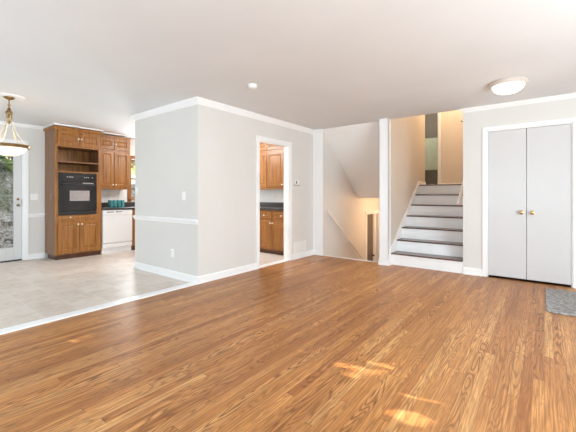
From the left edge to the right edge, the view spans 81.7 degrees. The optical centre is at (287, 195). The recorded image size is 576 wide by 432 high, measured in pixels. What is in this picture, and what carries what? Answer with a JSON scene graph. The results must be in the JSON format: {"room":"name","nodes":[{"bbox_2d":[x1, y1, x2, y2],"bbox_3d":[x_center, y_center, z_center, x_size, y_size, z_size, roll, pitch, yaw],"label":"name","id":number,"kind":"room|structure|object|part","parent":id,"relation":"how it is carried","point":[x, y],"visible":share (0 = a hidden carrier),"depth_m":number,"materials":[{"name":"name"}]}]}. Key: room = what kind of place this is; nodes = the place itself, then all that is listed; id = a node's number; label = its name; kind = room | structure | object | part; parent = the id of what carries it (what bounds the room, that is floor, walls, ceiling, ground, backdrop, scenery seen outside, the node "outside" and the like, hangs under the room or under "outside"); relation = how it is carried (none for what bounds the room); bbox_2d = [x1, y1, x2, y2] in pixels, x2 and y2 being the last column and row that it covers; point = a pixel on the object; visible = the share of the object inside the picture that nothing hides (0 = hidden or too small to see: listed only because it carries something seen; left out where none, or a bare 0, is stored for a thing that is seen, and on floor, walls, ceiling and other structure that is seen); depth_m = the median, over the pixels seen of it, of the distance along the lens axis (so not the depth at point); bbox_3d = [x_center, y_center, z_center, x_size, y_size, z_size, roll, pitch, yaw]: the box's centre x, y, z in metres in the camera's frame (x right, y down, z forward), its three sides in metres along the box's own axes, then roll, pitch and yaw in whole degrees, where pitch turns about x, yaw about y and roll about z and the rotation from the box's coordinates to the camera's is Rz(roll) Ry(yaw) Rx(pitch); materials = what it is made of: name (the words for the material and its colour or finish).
{"room":"empty living room","nodes":[
{"label":"empty living room","id":0,"kind":"room"},
{"bbox_2d":[0,124,134,256],"bbox_3d":[-4.708,-0.059,6.113,0.123,2.440,7.450,0,0,38],"label":"wall","id":1,"kind":"structure","parent":0,"point":[36,137],"depth_m":6.14,"materials":[{"name":"grey paint"}]},
{"bbox_2d":[0,154,21,262],"bbox_3d":[-5.056,0.134,5.629,0.131,2.055,0.921,0,0,38],"label":"door","id":2,"kind":"structure","parent":1,"relation":"in","point":[14,253],"depth_m":5.92,"materials":[{"name":"white wood"}]},
{"bbox_2d":[0,138,28,259],"bbox_3d":[-5.069,0.089,5.631,0.138,2.143,1.081,0,0,38],"label":"trim","id":3,"kind":"structure","parent":1,"relation":"attached to","point":[25,156],"depth_m":5.98,"materials":[{"name":"white wood"}]},
{"bbox_2d":[0,121,43,129],"bbox_3d":[-5.725,-1.251,4.662,0.040,0.056,3.910,0,0,38],"label":"trim","id":4,"kind":"structure","parent":1,"relation":"attached to","point":[1,122],"depth_m":5.97,"materials":[{"name":"white paint"}]},
{"bbox_2d":[30,194,37,199],"bbox_3d":[-4.640,0.026,6.092,0.016,0.115,0.116,0,0,38],"label":"light switch","id":5,"kind":"object","parent":1,"relation":"attached to","point":[32,196],"visible":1,"depth_m":6.09,"materials":[{"name":"white plastic"}]},
{"bbox_2d":[29,252,44,259],"bbox_3d":[-4.615,1.112,6.119,0.022,0.098,0.247,0,0,38],"label":"baseboard","id":6,"kind":"structure","parent":1,"relation":"attached to","point":[35,255],"depth_m":6.12,"materials":[{"name":"white wood"}]},
{"bbox_2d":[29,213,44,216],"bbox_3d":[-4.613,0.361,6.117,0.028,0.068,0.247,0,0,38],"label":"trim","id":7,"kind":"structure","parent":1,"relation":"attached to","point":[30,214],"depth_m":6.12,"materials":[{"name":"white wood"}]},
{"bbox_2d":[44,123,134,137],"bbox_3d":[-3.503,-1.268,7.134,0.548,0.022,2.763,0,0,38],"label":"trim","id":8,"kind":"structure","parent":1,"relation":"attached to","point":[49,125],"depth_m":6.29,"materials":[{"name":"white wood"}]},
{"bbox_2d":[101,134,130,189],"bbox_3d":[-3.711,-0.679,6.996,0.376,1.100,0.665,0,0,38],"label":"upper cabinet","id":9,"kind":"object","parent":1,"relation":"attached to","point":[115,150],"visible":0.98,"depth_m":6.91,"materials":[{"name":"brown wood"}]},
{"bbox_3d":[-3.694,-1.062,6.778,0.020,0.233,0.292,0,0,38],"label":"door","id":10,"kind":"part","parent":9,"relation":"part of","materials":[{"name":"brown wood"}]},
{"bbox_3d":[-3.694,-0.539,6.778,0.020,0.730,0.292,0,0,38],"label":"door","id":11,"kind":"part","parent":9,"relation":"part of","materials":[{"name":"brown wood"}]},
{"bbox_3d":[-3.595,-1.209,6.906,0.020,0.040,0.665,0,0,38],"label":"molding","id":12,"kind":"part","parent":9,"relation":"part of","materials":[{"name":"brown wood"}]},
{"bbox_3d":[-3.503,-1.062,7.025,0.020,0.233,0.317,0,0,38],"label":"door","id":13,"kind":"part","parent":9,"relation":"part of","materials":[{"name":"brown wood"}]},
{"bbox_3d":[-3.503,-0.539,7.025,0.020,0.730,0.317,0,0,38],"label":"door","id":14,"kind":"part","parent":9,"relation":"part of","materials":[{"name":"brown wood"}]},
{"bbox_2d":[127,155,134,201],"bbox_3d":[-3.275,-0.379,7.912,0.140,1.040,1.110,0,0,38],"label":"window","id":15,"kind":"structure","parent":1,"relation":"in","point":[129,197],"depth_m":7.50,"materials":[{"name":"brown wood"}]},
{"bbox_2d":[135,104,204,275],"bbox_3d":[-1.786,-0.059,4.902,1.609,2.440,0.110,0,0,38],"label":"wall","id":16,"kind":"structure","parent":0,"point":[169,146],"depth_m":4.73,"materials":[{"name":"grey paint"}]},
{"bbox_2d":[0,282,196,334],"bbox_3d":[-2.583,1.154,2.612,0.120,0.014,4.492,0,0,38],"label":"trim","id":17,"kind":"structure","parent":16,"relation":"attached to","point":[118,302],"depth_m":3.32,"materials":[{"name":"white wood"}]},
{"bbox_2d":[132,215,197,224],"bbox_3d":[-1.805,0.349,4.900,1.637,0.068,0.138,0,0,38],"label":"trim","id":18,"kind":"structure","parent":16,"relation":"attached to","point":[137,217],"depth_m":4.77,"materials":[{"name":"white wood"}]},
{"bbox_2d":[133,262,256,284],"bbox_3d":[-1.487,1.112,5.291,1.653,0.098,1.135,0,0,38],"label":"baseboard","id":19,"kind":"structure","parent":16,"relation":"attached to","point":[157,270],"depth_m":4.75,"materials":[{"name":"white wood"}]},
{"bbox_2d":[205,106,312,274],"bbox_3d":[-0.349,-0.059,5.540,0.110,2.440,2.653,0,0,38],"label":"wall","id":20,"kind":"structure","parent":0,"point":[230,138],"depth_m":4.93,"materials":[{"name":"grey paint"}]},
{"bbox_2d":[131,96,322,134],"bbox_3d":[-0.926,-1.238,5.883,1.875,0.082,2.813,0,0,38],"label":"trim","id":21,"kind":"structure","parent":20,"relation":"attached to","point":[196,100],"depth_m":4.94,"materials":[{"name":"white wood"}]},
{"bbox_2d":[256,135,291,268],"bbox_3d":[-0.258,0.107,5.644,0.128,2.108,0.923,0,0,38],"label":"trim","id":22,"kind":"structure","parent":20,"relation":"attached to","point":[287,146],"depth_m":5.92,"materials":[{"name":"white wood"}]},
{"bbox_2d":[260,260,288,267],"bbox_3d":[-0.263,1.155,5.648,0.116,0.012,0.754,0,0,38],"label":"trim","id":23,"kind":"structure","parent":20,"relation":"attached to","point":[280,261],"depth_m":5.62,"materials":[{"name":"white ceramic"}]},
{"bbox_2d":[293,240,305,253],"bbox_3d":[0.221,0.956,6.182,0.012,0.210,0.390,0,0,38],"label":"air vent","id":24,"kind":"object","parent":20,"relation":"in","point":[298,247],"visible":1,"depth_m":6.17,"materials":[{"name":"white plastic"}]},
{"bbox_2d":[292,250,322,259],"bbox_3d":[0.367,1.112,6.204,0.216,0.098,0.727,0,0,38],"label":"baseboard","id":25,"kind":"structure","parent":20,"relation":"attached to","point":[310,252],"depth_m":6.34,"materials":[{"name":"white wood"}]},
{"bbox_2d":[313,133,322,250],"bbox_3d":[0.587,-0.067,6.487,0.220,2.260,0.012,0,0,38],"label":"trim","id":26,"kind":"structure","parent":20,"relation":"attached to","point":[317,138],"depth_m":6.47,"materials":[{"name":"white wood"}]},
{"bbox_2d":[0,250,575,431],"bbox_3d":[-0.614,1.221,3.343,9.950,0.120,8.050,0,0,38],"label":"floor","id":27,"kind":"structure","parent":0,"point":[313,343],"depth_m":2.48,"materials":[{"name":"brown wood"}]},
{"bbox_2d":[43,125,101,259],"bbox_3d":[-4.090,-0.039,6.351,0.571,2.400,0.810,0,0,38],"label":"tall cabinet","id":28,"kind":"object","parent":27,"relation":"on","point":[67,149],"visible":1,"depth_m":6.18,"materials":[{"name":"brown wood"}]},
{"bbox_3d":[-4.341,-0.084,6.083,0.500,2.310,0.020,0,0,38],"label":"panel","id":29,"kind":"part","parent":28,"relation":"part of","materials":[{"name":"brown wood"}]},
{"bbox_3d":[-3.997,-1.044,6.072,0.020,0.260,0.352,0,0,38],"label":"door","id":30,"kind":"part","parent":28,"relation":"part of","materials":[{"name":"brown wood"}]},
{"bbox_3d":[-3.997,0.761,6.072,0.020,0.560,0.352,0,0,38],"label":"door","id":31,"kind":"part","parent":28,"relation":"part of","materials":[{"name":"brown wood"}]},
{"bbox_3d":[-4.101,-1.214,6.359,0.545,0.050,0.810,0,0,38],"label":"molding","id":32,"kind":"part","parent":28,"relation":"part of","materials":[{"name":"brown wood"}]},
{"bbox_3d":[-4.303,-0.084,6.533,0.012,2.310,0.740,0,0,38],"label":"panel","id":33,"kind":"part","parent":28,"relation":"part of","materials":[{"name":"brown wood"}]},
{"bbox_2d":[58,172,96,214],"bbox_3d":[-4.058,-0.030,6.316,0.525,0.769,0.636,0,0,38],"label":"wall oven","id":34,"kind":"object","parent":28,"relation":"on","point":[77,192],"visible":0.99,"depth_m":6.17,"materials":[{"name":"black metal"}]},
{"bbox_3d":[-3.900,0.324,6.194,0.016,0.061,0.636,0,0,38],"label":"vent panel","id":35,"kind":"part","parent":34,"relation":"part of","materials":[{"name":"black metal"}]},
{"bbox_3d":[-3.897,-0.337,6.192,0.024,0.156,0.636,0,0,38],"label":"control panel","id":36,"kind":"part","parent":34,"relation":"part of","materials":[{"name":"black ceramic"}]},
{"bbox_2d":[58,161,97,165],"bbox_3d":[-4.099,-0.613,6.376,0.503,0.018,0.740,0,0,38],"label":"shelf","id":37,"kind":"object","parent":28,"relation":"attached to","point":[60,163],"depth_m":6.43,"materials":[{"name":"brown wood"}]},
{"bbox_2d":[58,146,97,151],"bbox_3d":[-4.105,-0.894,6.381,0.488,0.020,0.740,0,0,38],"label":"shelf","id":38,"kind":"object","parent":28,"relation":"attached to","point":[60,148],"depth_m":6.41,"materials":[{"name":"brown wood"}]},
{"bbox_3d":[-3.902,0.401,6.218,0.032,0.076,0.688,0,0,38],"label":"drawer","id":39,"kind":"part","parent":28,"relation":"part of","materials":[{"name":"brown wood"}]},
{"bbox_3d":[-3.778,-1.044,6.356,0.020,0.260,0.352,0,0,38],"label":"door","id":40,"kind":"part","parent":28,"relation":"part of","materials":[{"name":"brown wood"}]},
{"bbox_3d":[-3.778,0.761,6.356,0.020,0.560,0.352,0,0,38],"label":"door","id":41,"kind":"part","parent":28,"relation":"part of","materials":[{"name":"brown wood"}]},
{"bbox_3d":[-3.878,-0.084,6.686,0.500,2.310,0.020,0,0,38],"label":"panel","id":42,"kind":"part","parent":28,"relation":"part of","materials":[{"name":"brown wood"}]},
{"bbox_2d":[101,209,131,253],"bbox_3d":[-3.657,0.729,6.929,0.523,0.865,0.595,0,0,38],"label":"dishwasher","id":43,"kind":"object","parent":27,"relation":"on","point":[116,225],"visible":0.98,"depth_m":6.75,"materials":[{"name":"white metal"}]},
{"bbox_3d":[-3.500,1.111,6.808,0.030,0.100,0.589,0,0,38],"label":"kick plate","id":44,"kind":"part","parent":43,"relation":"part of","materials":[{"name":"white ceramic"}]},
{"bbox_3d":[-3.470,1.006,6.785,0.026,0.080,0.589,0,0,38],"label":"panel","id":45,"kind":"part","parent":43,"relation":"part of","materials":[{"name":"white ceramic"}]},
{"bbox_3d":[-3.467,0.671,6.783,0.032,0.550,0.589,0,0,38],"label":"door panel","id":46,"kind":"part","parent":43,"relation":"part of","materials":[{"name":"white ceramic"}]},
{"bbox_3d":[-3.466,0.346,6.782,0.036,0.090,0.589,0,0,38],"label":"control panel","id":47,"kind":"part","parent":43,"relation":"part of","materials":[{"name":"white plastic"}]},
{"bbox_2d":[131,209,134,249],"bbox_3d":[-3.037,0.727,7.708,0.556,0.868,1.385,0,0,38],"label":"base cabinet","id":48,"kind":"object","parent":27,"relation":"on","point":[133,210],"visible":0.02,"depth_m":7.04,"materials":[{"name":"brown wood"}]},
{"bbox_2d":[101,202,134,209],"bbox_3d":[-3.233,0.221,7.483,0.541,0.140,2.024,0,0,38],"label":"countertop","id":49,"kind":"structure","parent":48,"relation":"on","point":[127,205],"depth_m":7.01,"materials":[{"name":"black stone"}]},
{"bbox_2d":[117,200,120,207],"bbox_3d":[-3.491,0.174,6.885,0.068,0.150,0.068,0,0,38],"label":"tumbler","id":50,"kind":"object","parent":49,"relation":"on","point":[118,201],"visible":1,"depth_m":6.86,"materials":[{"name":"teal glass"}]},
{"bbox_2d":[260,210,283,254],"bbox_3d":[-0.776,0.727,7.192,2.560,0.868,0.556,0,0,38],"label":"base cabinet","id":51,"kind":"object","parent":27,"relation":"on","point":[271,221],"visible":0.29,"depth_m":6.54,"materials":[{"name":"brown wood"}]},
{"bbox_3d":[-0.467,0.391,6.655,0.373,0.130,0.020,0,0,38],"label":"drawer","id":52,"kind":"part","parent":51,"relation":"part of","materials":[{"name":"brown wood"}]},
{"bbox_3d":[-0.467,0.758,6.655,0.373,0.545,0.020,0,0,38],"label":"door","id":53,"kind":"part","parent":51,"relation":"part of","materials":[{"name":"brown wood"}]},
{"bbox_2d":[260,202,283,210],"bbox_3d":[-1.181,0.221,7.577,3.681,0.140,0.621,0,0,38],"label":"countertop","id":54,"kind":"structure","parent":51,"relation":"on","point":[279,206],"depth_m":7.18,"materials":[{"name":"black stone"}]},
{"bbox_3d":[-0.118,0.391,6.386,0.483,0.130,0.020,0,0,38],"label":"drawer","id":55,"kind":"part","parent":51,"relation":"part of","materials":[{"name":"brown wood"}]},
{"bbox_3d":[-0.118,0.758,6.386,0.483,0.545,0.020,0,0,38],"label":"door","id":56,"kind":"part","parent":51,"relation":"part of","materials":[{"name":"brown wood"}]},
{"bbox_2d":[389,181,462,273],"bbox_3d":[2.751,0.434,6.041,1.086,1.454,2.141,0,0,38],"label":"staircase","id":57,"kind":"structure","parent":27,"relation":"on","point":[429,235],"depth_m":5.77,"materials":[{"name":"white wood"}]},
{"bbox_2d":[546,289,575,316],"bbox_3d":[3.184,1.151,3.474,0.788,0.018,1.010,0,0,38],"label":"door mat","id":58,"kind":"object","parent":27,"relation":"on","point":[562,302],"visible":1,"depth_m":3.55,"materials":[{"name":"grey fabric"}]},
{"bbox_2d":[0,0,575,138],"bbox_3d":[-0.867,-1.349,3.096,9.850,0.140,7.550,0,0,38],"label":"ceiling","id":59,"kind":"structure","parent":0,"point":[94,64],"depth_m":3.04,"materials":[{"name":"paint"}]},
{"bbox_2d":[0,93,24,100],"bbox_3d":[-3.603,-1.270,4.304,0.330,0.018,0.330,0,0,38],"label":"ceiling medallion","id":60,"kind":"object","parent":59,"relation":"attached to","point":[17,97],"visible":0.85,"depth_m":4.27,"materials":[{"name":"white ceramic"}]},
{"bbox_2d":[0,96,30,158],"bbox_3d":[-3.603,-0.867,4.304,0.448,0.800,0.448,0,0,38],"label":"pendant lamp","id":61,"kind":"object","parent":60,"relation":"hanging from","point":[6,149],"visible":1,"depth_m":4.27,"materials":[{"name":"gold metal"}]},
{"bbox_3d":[-3.603,-0.568,4.304,0.380,0.118,0.380,0,0,38],"label":"lamp shade","id":62,"kind":"part","parent":61,"relation":"part of","materials":[{"name":"white glass"}]},
{"bbox_2d":[248,83,257,89],"bbox_3d":[-0.411,-1.258,3.861,0.116,0.041,0.116,0,0,38],"label":"smoke detector","id":63,"kind":"object","parent":59,"relation":"attached to","point":[252,86],"visible":1,"depth_m":3.83,"materials":[{"name":"white plastic"}]},
{"bbox_2d":[489,77,528,94],"bbox_3d":[2.486,-1.214,3.765,0.376,0.129,0.376,0,0,38],"label":"ceiling light","id":64,"kind":"object","parent":59,"relation":"attached to","point":[505,86],"visible":1,"depth_m":3.66,"materials":[{"name":"white glass"}]},
{"bbox_2d":[323,130,378,259],"bbox_3d":[1.867,0.621,8.155,0.216,4.080,4.195,0,0,38],"label":"wall","id":65,"kind":"structure","parent":0,"point":[340,198],"depth_m":6.98,"materials":[{"name":"grey paint"}]},
{"bbox_2d":[327,210,364,259],"bbox_3d":[1.330,0.996,7.209,0.087,1.411,1.873,0,0,38],"label":"handrail","id":66,"kind":"object","parent":65,"relation":"attached to","point":[328,211],"visible":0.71,"depth_m":7.00,"materials":[{"name":"white wood"}]},
{"bbox_2d":[323,255,378,262],"bbox_3d":[1.152,1.155,6.077,1.184,0.012,0.032,0,0,38],"label":"trim","id":67,"kind":"structure","parent":65,"relation":"attached to","point":[323,255],"depth_m":6.07,"materials":[{"name":"white wood"}]},
{"bbox_2d":[367,214,373,260],"bbox_3d":[2.011,1.498,8.262,0.100,2.065,0.510,0,0,38],"label":"door","id":68,"kind":"structure","parent":65,"relation":"in","point":[370,254],"depth_m":8.35,"materials":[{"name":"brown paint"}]},
{"bbox_2d":[366,210,378,261],"bbox_3d":[2.047,1.464,8.361,0.218,2.155,0.870,0,0,38],"label":"trim","id":69,"kind":"structure","parent":65,"relation":"attached to","point":[367,212],"depth_m":8.59,"materials":[{"name":"beige wood"}]},
{"bbox_2d":[373,214,375,260],"bbox_3d":[2.181,1.502,8.516,0.100,2.079,0.100,0,0,38],"label":"trim","id":70,"kind":"structure","parent":65,"relation":"attached to","point":[374,215],"depth_m":8.46,"materials":[{"name":"wood"}]},
{"bbox_2d":[323,121,378,197],"bbox_3d":[1.610,-0.679,6.669,1.188,1.480,1.525,0,0,38],"label":"ceiling","id":71,"kind":"structure","parent":0,"point":[356,147],"depth_m":6.57,"materials":[{"name":"white paint"}]},
{"bbox_2d":[391,115,424,244],"bbox_3d":[2.256,-0.039,6.415,0.146,5.400,2.151,0,0,38],"label":"wall","id":72,"kind":"structure","parent":0,"point":[407,133],"depth_m":6.17,"materials":[{"name":"beige paint"}]},
{"bbox_2d":[379,118,390,259],"bbox_3d":[1.633,-0.108,5.606,0.154,2.342,0.132,0,0,38],"label":"trim","id":73,"kind":"structure","parent":72,"relation":"attached to","point":[384,124],"depth_m":5.55,"materials":[{"name":"white wood"}]},
{"bbox_2d":[378,259,391,265],"bbox_3d":[1.631,1.112,5.601,0.190,0.098,0.142,0,0,38],"label":"baseboard","id":74,"kind":"structure","parent":72,"relation":"attached to","point":[381,261],"depth_m":5.55,"materials":[{"name":"white wood"}]},
{"bbox_2d":[425,113,437,184],"bbox_3d":[3.750,-1.389,8.975,3.000,2.700,1.800,0,0,38],"label":"wall","id":75,"kind":"structure","parent":0,"point":[431,120],"depth_m":9.67,"materials":[{"name":"paint"}]},
{"bbox_2d":[425,135,437,171],"bbox_3d":[4.209,-1.204,9.612,0.950,1.030,0.030,0,0,38],"label":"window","id":76,"kind":"structure","parent":75,"relation":"in","point":[431,142],"depth_m":9.66,"materials":[{"name":"green glass"}]},
{"bbox_2d":[441,110,462,182],"bbox_3d":[3.963,-1.379,7.612,5.000,2.721,0.100,0,0,38],"label":"wall","id":77,"kind":"structure","parent":0,"point":[451,124],"depth_m":7.68,"materials":[{"name":"beige paint"}]},
{"bbox_2d":[438,112,440,183],"bbox_3d":[3.270,-1.253,8.134,0.885,2.130,0.118,0,0,38],"label":"trim","id":78,"kind":"structure","parent":77,"relation":"attached to","point":[439,114],"depth_m":7.83,"materials":[{"name":"white wood"}]},
{"bbox_2d":[463,98,575,276],"bbox_3d":[3.982,-0.059,3.951,3.406,2.440,0.110,0,0,38],"label":"wall","id":79,"kind":"structure","parent":0,"point":[473,122],"depth_m":4.83,"materials":[{"name":"grey paint"}]},
{"bbox_2d":[463,267,481,275],"bbox_3d":[2.692,1.112,4.861,0.251,0.098,0.022,0,0,38],"label":"baseboard","id":80,"kind":"structure","parent":79,"relation":"attached to","point":[469,271],"depth_m":4.86,"materials":[{"name":"white wood"}]},
{"bbox_2d":[488,128,525,278],"bbox_3d":[3.028,0.114,4.617,0.444,2.038,0.093,0,0,38],"label":"door","id":81,"kind":"structure","parent":79,"relation":"in","point":[506,148],"depth_m":4.63,"materials":[{"name":"white wood"}]},
{"bbox_2d":[460,93,575,112],"bbox_3d":[3.911,-1.251,3.974,3.346,0.056,0.140,0,0,38],"label":"trim","id":82,"kind":"structure","parent":79,"relation":"attached to","point":[570,95],"depth_m":4.50,"materials":[{"name":"white wood"}]},
{"bbox_2d":[482,117,575,287],"bbox_3d":[3.239,0.093,4.512,1.042,2.135,0.128,0,0,38],"label":"trim","id":83,"kind":"structure","parent":79,"relation":"attached to","point":[572,121],"depth_m":4.39,"materials":[{"name":"white wood"}]},
{"bbox_2d":[527,124,570,284],"bbox_3d":[3.389,0.114,4.339,0.456,2.038,0.093,0,0,38],"label":"door","id":84,"kind":"structure","parent":79,"relation":"in","point":[548,147],"depth_m":4.34,"materials":[{"name":"white wood"}]},
{"bbox_2d":[526,129,526,271],"bbox_3d":[4.268,-0.109,4.233,3.296,2.540,0.685,0,0,38],"label":"wall","id":85,"kind":"structure","parent":0,"point":[526,129],"depth_m":5.04,"materials":[{"name":"grey paint"}]},
{"bbox_3d":[-0.954,-0.059,7.862,3.900,2.440,0.100,0,0,38],"label":"wall","id":86,"kind":"structure","parent":0,"visible":0},
{"bbox_2d":[260,189,283,201],"bbox_3d":[-0.835,0.005,7.706,3.280,0.289,0.003,0,0,38],"label":"wall","id":87,"kind":"structure","parent":86,"relation":"attached to","point":[265,195],"depth_m":7.34,"materials":[{"name":"white paint"}]},
{"bbox_2d":[260,143,283,189],"bbox_3d":[-0.632,-0.679,7.314,2.480,1.100,0.366,0,0,38],"label":"upper cabinet","id":88,"kind":"object","parent":87,"relation":"attached to","point":[271,156],"visible":0.18,"depth_m":6.90,"materials":[{"name":"brown wood"}]},
{"bbox_3d":[-0.603,-1.062,7.113,0.402,0.233,0.020,0,0,38],"label":"door","id":89,"kind":"part","parent":88,"relation":"part of","materials":[{"name":"brown wood"}]},
{"bbox_3d":[-0.603,-0.539,7.113,0.402,0.730,0.020,0,0,38],"label":"door","id":90,"kind":"part","parent":88,"relation":"part of","materials":[{"name":"brown wood"}]},
{"bbox_3d":[-0.263,-1.062,6.851,0.442,0.233,0.020,0,0,38],"label":"door","id":91,"kind":"part","parent":88,"relation":"part of","materials":[{"name":"brown wood"}]},
{"bbox_3d":[-0.263,-0.539,6.851,0.442,0.730,0.020,0,0,38],"label":"door","id":92,"kind":"part","parent":88,"relation":"part of","materials":[{"name":"brown wood"}]},
{"bbox_3d":[3.129,-0.739,5.545,0.110,4.000,1.595,0,0,38],"label":"wall","id":93,"kind":"structure","parent":0,"visible":0},
{"bbox_2d":[457,182,462,204],"bbox_3d":[3.046,-0.375,5.618,0.112,1.080,1.403,0,0,38],"label":"handrail","id":94,"kind":"object","parent":93,"relation":"attached to","point":[461,189],"visible":0.19,"depth_m":5.18,"materials":[{"name":"white wood"}]},
{"label":"outside","id":95,"kind":"structure","parent":0,"visible":0},
{"bbox_2d":[0,157,134,247],"bbox_3d":[-7.104,-0.072,10.511,9.000,2.944,16.000,0,0,38],"label":"ground","id":96,"kind":"structure","parent":95,"point":[6,177],"depth_m":8.09,"materials":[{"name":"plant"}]},
{"bbox_2d":[0,155,12,171],"bbox_3d":[-7.902,-1.006,8.952,1.589,2.040,2.377,0,0,38],"label":"shrub","id":97,"kind":"object","parent":96,"relation":"on","point":[8,162],"visible":0.08,"depth_m":8.88,"materials":[{"name":"green plant"}]},
{"bbox_2d":[131,161,134,173],"bbox_3d":[-5.819,-1.214,12.414,1.707,2.556,2.660,0,0,38],"label":"shrub","id":98,"kind":"object","parent":96,"relation":"on","point":[132,162],"visible":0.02,"depth_m":12.43,"materials":[{"name":"yellow plant"}]}
]}

